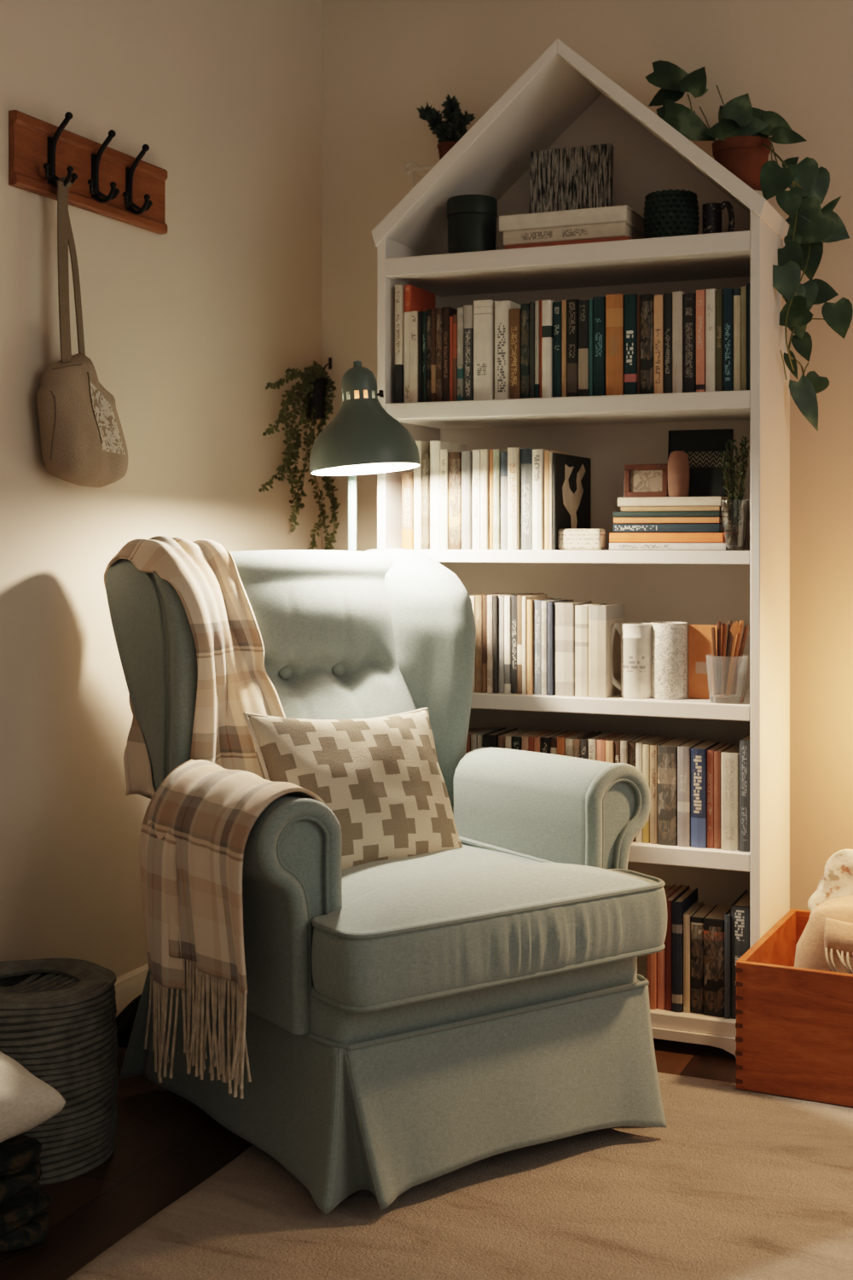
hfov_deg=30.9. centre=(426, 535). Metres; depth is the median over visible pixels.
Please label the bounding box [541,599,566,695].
book
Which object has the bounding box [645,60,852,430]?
pothos
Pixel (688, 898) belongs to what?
book
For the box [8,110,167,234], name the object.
coat rack
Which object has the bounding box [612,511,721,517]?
book
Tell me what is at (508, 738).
book
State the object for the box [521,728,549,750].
book
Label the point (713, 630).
pencil
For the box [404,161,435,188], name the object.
wall bracket
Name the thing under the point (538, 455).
book
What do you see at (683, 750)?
book
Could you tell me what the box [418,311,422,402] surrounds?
book
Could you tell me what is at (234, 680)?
drape
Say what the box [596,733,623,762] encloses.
book
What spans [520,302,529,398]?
book
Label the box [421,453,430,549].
book
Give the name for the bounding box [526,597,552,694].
book
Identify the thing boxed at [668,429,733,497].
framed picture
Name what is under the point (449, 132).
succulent
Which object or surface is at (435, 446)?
book
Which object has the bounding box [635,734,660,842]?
book
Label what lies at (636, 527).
book
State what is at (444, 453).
book
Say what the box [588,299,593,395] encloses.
book
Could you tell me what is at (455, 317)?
book
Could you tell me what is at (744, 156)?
pot
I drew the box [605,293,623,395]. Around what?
book
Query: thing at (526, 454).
book
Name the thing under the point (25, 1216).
textile
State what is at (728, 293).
book
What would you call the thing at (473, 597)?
book
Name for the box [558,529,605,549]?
block
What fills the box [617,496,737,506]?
book
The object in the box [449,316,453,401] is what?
book
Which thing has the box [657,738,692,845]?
book
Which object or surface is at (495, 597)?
book
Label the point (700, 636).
notebook
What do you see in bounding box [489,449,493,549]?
book
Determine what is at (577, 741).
book
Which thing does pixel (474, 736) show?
book
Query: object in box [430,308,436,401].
book
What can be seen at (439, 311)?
book
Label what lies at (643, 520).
book
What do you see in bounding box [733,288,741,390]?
book
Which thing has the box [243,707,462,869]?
throw pillow
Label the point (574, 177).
wall art panel
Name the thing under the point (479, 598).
book
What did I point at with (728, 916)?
book
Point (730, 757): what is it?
book
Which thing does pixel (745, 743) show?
book
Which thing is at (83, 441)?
tote bag
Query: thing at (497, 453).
book
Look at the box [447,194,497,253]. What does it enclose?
canister
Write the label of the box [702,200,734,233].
mug
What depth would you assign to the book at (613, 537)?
3.19 m
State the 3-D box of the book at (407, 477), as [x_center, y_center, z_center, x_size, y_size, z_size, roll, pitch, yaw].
[-0.020,-0.056,3.446,0.026,0.171,0.121,0,0,23]
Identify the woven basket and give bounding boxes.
[0,958,118,1186]
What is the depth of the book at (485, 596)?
3.32 m
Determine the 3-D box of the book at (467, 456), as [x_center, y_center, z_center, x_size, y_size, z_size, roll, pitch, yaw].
[0.112,-0.077,3.402,0.021,0.213,0.144,0,0,23]
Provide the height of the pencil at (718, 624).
0.149 m
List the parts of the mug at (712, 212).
handle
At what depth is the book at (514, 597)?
3.30 m
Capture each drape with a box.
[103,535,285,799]
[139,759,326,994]
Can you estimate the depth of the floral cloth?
3.03 m
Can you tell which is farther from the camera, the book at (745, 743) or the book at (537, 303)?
the book at (537, 303)
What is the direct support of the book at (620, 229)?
on the book at (619, 238)
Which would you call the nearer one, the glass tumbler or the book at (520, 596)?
the glass tumbler
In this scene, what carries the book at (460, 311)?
on the bookshelf
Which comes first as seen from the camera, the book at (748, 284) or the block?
the book at (748, 284)
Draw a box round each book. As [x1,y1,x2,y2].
[395,285,404,403]
[401,471,413,549]
[403,312,410,402]
[404,285,435,312]
[410,311,418,402]
[413,441,430,549]
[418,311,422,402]
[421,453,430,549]
[422,311,426,401]
[426,309,430,401]
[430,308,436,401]
[430,441,466,549]
[436,308,442,401]
[440,449,461,549]
[442,307,457,401]
[448,452,461,549]
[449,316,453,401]
[453,314,457,401]
[457,308,464,401]
[461,451,472,549]
[464,305,473,401]
[465,727,491,754]
[470,595,475,692]
[471,727,500,750]
[472,450,480,549]
[473,299,494,400]
[475,593,499,692]
[477,727,501,748]
[480,449,489,549]
[482,593,505,692]
[482,727,517,747]
[487,593,514,692]
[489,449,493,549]
[493,449,507,549]
[493,595,498,692]
[494,300,520,399]
[497,728,522,748]
[498,593,527,692]
[499,204,645,234]
[500,452,507,549]
[503,221,645,245]
[504,595,511,693]
[505,236,634,249]
[505,728,530,749]
[507,448,523,549]
[509,308,520,399]
[511,593,533,693]
[512,729,538,750]
[517,593,543,693]
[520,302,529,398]
[520,448,537,549]
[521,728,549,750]
[522,593,547,694]
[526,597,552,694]
[529,302,535,398]
[529,729,553,751]
[532,449,546,549]
[534,598,561,694]
[534,730,558,752]
[535,301,539,397]
[539,300,541,397]
[541,300,554,397]
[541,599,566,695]
[541,729,568,753]
[544,450,569,549]
[547,599,573,695]
[549,452,572,549]
[550,730,574,754]
[552,301,562,397]
[552,453,590,549]
[554,600,592,696]
[557,730,582,756]
[562,300,567,396]
[565,730,593,756]
[567,298,580,396]
[574,731,597,757]
[575,603,600,696]
[578,299,588,396]
[580,731,606,759]
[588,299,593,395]
[588,603,623,698]
[588,731,615,760]
[593,296,605,395]
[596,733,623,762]
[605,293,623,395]
[605,733,629,762]
[609,532,724,542]
[609,542,745,550]
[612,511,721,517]
[613,517,721,523]
[613,523,723,532]
[614,733,635,762]
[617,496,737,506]
[620,733,645,764]
[621,506,721,511]
[623,293,638,395]
[628,733,651,841]
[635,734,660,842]
[637,295,640,394]
[640,293,654,394]
[642,736,665,843]
[646,885,672,1009]
[650,737,674,843]
[653,295,663,393]
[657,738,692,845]
[657,884,681,1009]
[663,293,672,393]
[665,884,689,1010]
[672,290,685,393]
[672,887,698,1012]
[677,738,705,846]
[683,292,696,392]
[683,900,703,1012]
[690,740,720,848]
[691,903,715,1013]
[696,290,705,392]
[704,904,731,1017]
[705,288,716,391]
[706,742,727,848]
[714,743,733,849]
[715,290,723,391]
[721,744,739,850]
[723,287,733,390]
[724,907,731,1018]
[731,890,750,1018]
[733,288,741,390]
[739,733,750,851]
[741,286,747,390]
[747,283,750,390]
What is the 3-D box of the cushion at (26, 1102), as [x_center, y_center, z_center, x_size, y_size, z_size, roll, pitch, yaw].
[-0.736,0.843,2.297,0.290,0.134,0.290,0,0,-44]
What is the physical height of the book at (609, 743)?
0.207 m
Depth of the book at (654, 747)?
3.18 m
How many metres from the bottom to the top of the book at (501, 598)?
0.210 m
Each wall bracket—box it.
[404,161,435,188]
[755,190,769,201]
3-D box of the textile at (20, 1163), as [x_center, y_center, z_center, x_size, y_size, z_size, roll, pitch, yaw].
[-0.743,0.946,2.311,0.295,0.072,0.265,0,0,-44]
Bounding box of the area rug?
[66,1071,852,1279]
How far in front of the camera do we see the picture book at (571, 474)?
3.36 m
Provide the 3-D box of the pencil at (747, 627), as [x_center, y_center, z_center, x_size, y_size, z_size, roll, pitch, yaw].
[0.637,0.252,3.137,0.037,0.142,0.008,0,0,14]
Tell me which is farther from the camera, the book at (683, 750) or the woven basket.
the book at (683, 750)
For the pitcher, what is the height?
0.154 m
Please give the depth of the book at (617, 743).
3.21 m
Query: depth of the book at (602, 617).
3.23 m
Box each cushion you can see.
[0,1051,69,1142]
[311,842,667,1006]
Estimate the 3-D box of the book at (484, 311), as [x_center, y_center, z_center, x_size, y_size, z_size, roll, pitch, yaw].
[0.148,-0.400,3.392,0.041,0.216,0.152,0,0,23]
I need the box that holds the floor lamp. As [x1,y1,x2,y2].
[309,360,420,551]
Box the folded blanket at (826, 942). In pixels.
[794,895,852,974]
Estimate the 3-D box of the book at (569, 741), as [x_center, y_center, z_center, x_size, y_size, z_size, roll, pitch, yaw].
[0.328,0.531,3.317,0.020,0.207,0.142,0,0,23]
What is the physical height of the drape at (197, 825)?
0.357 m
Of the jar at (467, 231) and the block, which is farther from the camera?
the jar at (467, 231)
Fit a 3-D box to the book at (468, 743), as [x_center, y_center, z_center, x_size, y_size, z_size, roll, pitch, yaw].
[0.113,0.532,3.401,0.014,0.205,0.140,0,0,23]
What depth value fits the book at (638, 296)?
3.19 m
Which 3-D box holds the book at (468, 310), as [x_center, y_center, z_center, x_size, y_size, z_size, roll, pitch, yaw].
[0.117,-0.395,3.403,0.021,0.207,0.146,0,0,23]
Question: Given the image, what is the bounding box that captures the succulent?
[416,93,475,159]
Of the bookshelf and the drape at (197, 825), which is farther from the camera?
the bookshelf
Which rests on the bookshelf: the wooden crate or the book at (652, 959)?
the book at (652, 959)
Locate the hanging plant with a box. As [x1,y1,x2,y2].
[258,357,341,550]
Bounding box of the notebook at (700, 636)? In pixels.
[688,624,722,698]
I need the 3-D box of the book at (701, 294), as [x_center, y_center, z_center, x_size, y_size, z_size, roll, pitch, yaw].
[0.586,-0.396,3.209,0.017,0.209,0.153,0,0,23]
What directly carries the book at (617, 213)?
on the book at (620, 229)
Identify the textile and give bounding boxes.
[0,1133,41,1204]
[0,1181,51,1254]
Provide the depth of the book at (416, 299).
3.43 m
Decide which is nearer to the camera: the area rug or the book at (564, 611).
the area rug
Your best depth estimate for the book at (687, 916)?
3.15 m
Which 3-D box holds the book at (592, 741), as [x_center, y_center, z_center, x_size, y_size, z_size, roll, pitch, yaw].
[0.375,0.530,3.297,0.017,0.208,0.149,0,0,23]
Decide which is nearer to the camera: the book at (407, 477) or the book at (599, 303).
the book at (599, 303)
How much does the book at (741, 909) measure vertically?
0.227 m
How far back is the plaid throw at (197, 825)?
2.59 m
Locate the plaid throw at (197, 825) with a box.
[103,535,326,1098]
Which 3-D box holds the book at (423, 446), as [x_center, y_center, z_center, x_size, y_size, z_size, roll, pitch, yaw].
[0.011,-0.089,3.460,0.018,0.238,0.163,0,0,23]
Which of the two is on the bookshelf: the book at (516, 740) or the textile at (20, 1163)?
the book at (516, 740)
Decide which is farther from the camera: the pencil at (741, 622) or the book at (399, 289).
the book at (399, 289)
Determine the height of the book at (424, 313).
0.201 m
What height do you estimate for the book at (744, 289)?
0.210 m
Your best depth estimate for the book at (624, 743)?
3.20 m
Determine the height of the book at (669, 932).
0.224 m
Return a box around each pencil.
[711,627,716,656]
[716,621,721,656]
[721,622,727,656]
[726,620,733,656]
[730,634,737,656]
[734,620,744,656]
[738,625,749,656]
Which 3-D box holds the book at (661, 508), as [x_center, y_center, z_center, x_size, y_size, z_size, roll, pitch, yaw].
[0.535,-0.056,3.264,0.208,0.010,0.170,0,0,23]
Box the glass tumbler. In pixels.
[705,653,748,703]
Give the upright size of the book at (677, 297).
0.209 m
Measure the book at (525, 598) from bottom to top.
0.209 m
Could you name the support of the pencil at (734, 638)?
in the glass tumbler
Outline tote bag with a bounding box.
[36,176,127,488]
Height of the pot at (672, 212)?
0.106 m
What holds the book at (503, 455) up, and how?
on the bookshelf
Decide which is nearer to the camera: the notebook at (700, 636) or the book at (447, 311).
the notebook at (700, 636)
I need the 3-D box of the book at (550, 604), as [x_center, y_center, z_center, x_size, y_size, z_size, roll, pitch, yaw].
[0.289,0.239,3.331,0.012,0.197,0.144,0,0,23]
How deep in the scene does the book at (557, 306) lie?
3.26 m
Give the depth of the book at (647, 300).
3.18 m
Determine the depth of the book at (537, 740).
3.27 m
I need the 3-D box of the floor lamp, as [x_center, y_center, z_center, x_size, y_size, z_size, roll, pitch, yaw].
[-0.180,0.344,3.279,0.227,1.409,0.498,0,0,-24]
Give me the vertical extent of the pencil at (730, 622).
0.152 m
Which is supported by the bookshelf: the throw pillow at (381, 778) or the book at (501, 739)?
the book at (501, 739)
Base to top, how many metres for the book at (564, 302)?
0.207 m
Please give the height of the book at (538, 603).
0.200 m
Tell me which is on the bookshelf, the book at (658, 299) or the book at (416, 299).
the book at (658, 299)
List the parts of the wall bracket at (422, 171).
plate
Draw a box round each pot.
[437,141,457,159]
[643,189,699,238]
[712,135,770,191]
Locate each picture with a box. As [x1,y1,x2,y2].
[623,464,669,497]
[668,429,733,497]
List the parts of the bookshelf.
panel, roof panel, panel, roof panel, panel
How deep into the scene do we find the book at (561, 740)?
3.26 m
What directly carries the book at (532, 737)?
on the bookshelf
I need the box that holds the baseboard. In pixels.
[114,963,148,1049]
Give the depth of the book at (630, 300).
3.20 m
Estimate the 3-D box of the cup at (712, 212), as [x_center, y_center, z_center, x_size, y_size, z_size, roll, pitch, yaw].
[0.597,-0.651,3.223,0.040,0.081,0.040,0,0,23]
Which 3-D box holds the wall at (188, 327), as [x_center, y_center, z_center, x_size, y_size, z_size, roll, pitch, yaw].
[-1.143,-0.300,2.120,0.100,2.700,4.210,0,0,23]
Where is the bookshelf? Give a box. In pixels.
[372,39,790,1058]
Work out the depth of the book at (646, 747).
3.19 m
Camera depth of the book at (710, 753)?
3.14 m
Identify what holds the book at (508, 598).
on the bookshelf
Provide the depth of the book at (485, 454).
3.32 m
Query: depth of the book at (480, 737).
3.33 m
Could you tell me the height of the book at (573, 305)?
0.207 m
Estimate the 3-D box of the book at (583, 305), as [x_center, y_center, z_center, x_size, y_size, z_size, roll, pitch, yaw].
[0.356,-0.393,3.304,0.021,0.203,0.148,0,0,23]
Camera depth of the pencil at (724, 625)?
3.13 m
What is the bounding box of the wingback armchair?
[105,548,667,1213]
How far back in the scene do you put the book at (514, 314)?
3.30 m
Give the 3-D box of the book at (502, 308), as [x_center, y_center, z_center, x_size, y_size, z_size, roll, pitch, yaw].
[0.188,-0.398,3.376,0.034,0.213,0.136,0,0,23]
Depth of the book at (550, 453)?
3.26 m
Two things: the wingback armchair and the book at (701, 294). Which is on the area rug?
the wingback armchair
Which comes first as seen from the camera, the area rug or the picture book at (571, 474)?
the area rug
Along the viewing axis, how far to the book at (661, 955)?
3.18 m
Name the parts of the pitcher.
handle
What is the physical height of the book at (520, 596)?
0.211 m
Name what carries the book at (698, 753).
on the bookshelf
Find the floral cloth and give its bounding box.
[808,849,852,911]
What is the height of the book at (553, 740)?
0.206 m
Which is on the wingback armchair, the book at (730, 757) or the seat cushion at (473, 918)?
the seat cushion at (473, 918)
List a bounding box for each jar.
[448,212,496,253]
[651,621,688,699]
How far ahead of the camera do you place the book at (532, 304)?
3.28 m
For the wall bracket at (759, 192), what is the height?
0.069 m
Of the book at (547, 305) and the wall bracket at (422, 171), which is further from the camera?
the wall bracket at (422, 171)
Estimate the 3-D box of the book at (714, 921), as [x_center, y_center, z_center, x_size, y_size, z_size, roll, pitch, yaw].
[0.608,0.877,3.188,0.042,0.196,0.128,0,0,23]
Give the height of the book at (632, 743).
0.206 m
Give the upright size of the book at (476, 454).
0.214 m
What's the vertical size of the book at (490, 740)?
0.206 m
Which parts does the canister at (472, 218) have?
lid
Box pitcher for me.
[611,622,651,698]
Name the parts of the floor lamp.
lamp shade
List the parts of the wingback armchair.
arm, backrest, seat rail, arm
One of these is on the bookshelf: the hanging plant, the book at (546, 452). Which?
the book at (546, 452)
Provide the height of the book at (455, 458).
0.212 m
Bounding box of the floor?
[0,1038,736,1279]
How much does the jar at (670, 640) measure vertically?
0.156 m
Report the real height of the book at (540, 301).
0.210 m
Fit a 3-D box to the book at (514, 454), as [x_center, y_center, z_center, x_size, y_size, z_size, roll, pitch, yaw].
[0.214,-0.079,3.367,0.024,0.218,0.158,0,0,23]
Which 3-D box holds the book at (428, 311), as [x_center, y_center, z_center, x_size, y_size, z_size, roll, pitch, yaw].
[0.034,-0.394,3.445,0.011,0.204,0.146,0,0,23]
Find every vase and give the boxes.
[668,450,689,496]
[718,436,750,550]
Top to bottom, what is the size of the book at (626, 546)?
0.015 m
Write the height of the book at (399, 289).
0.262 m
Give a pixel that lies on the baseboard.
(128, 986)
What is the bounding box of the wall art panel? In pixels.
[529,143,613,213]
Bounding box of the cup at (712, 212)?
[702,203,721,233]
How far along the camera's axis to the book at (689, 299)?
3.15 m
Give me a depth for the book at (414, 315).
3.38 m
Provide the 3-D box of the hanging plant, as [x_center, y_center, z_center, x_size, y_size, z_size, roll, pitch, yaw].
[-0.299,-0.206,3.838,0.122,0.518,0.400,0,0,12]
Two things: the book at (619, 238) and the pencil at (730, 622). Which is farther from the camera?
the book at (619, 238)
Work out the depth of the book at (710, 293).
3.13 m
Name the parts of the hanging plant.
pot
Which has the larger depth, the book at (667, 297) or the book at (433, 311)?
the book at (433, 311)
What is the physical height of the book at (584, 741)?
0.208 m
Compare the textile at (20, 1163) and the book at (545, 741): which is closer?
the textile at (20, 1163)
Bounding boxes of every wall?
[0,0,321,977]
[321,0,852,910]
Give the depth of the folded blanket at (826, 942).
2.89 m
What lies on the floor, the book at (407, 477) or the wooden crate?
the wooden crate
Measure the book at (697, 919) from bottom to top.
0.195 m
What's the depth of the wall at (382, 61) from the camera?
3.67 m
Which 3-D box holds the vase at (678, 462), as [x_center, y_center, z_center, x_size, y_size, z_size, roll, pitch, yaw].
[0.525,-0.129,3.215,0.045,0.095,0.045,0,0,23]
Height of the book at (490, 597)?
0.210 m
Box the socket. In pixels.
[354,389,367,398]
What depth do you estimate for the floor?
2.56 m
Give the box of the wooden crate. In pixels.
[735,908,852,1106]
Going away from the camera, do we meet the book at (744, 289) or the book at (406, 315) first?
the book at (744, 289)
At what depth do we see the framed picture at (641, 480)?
3.27 m
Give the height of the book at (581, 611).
0.191 m

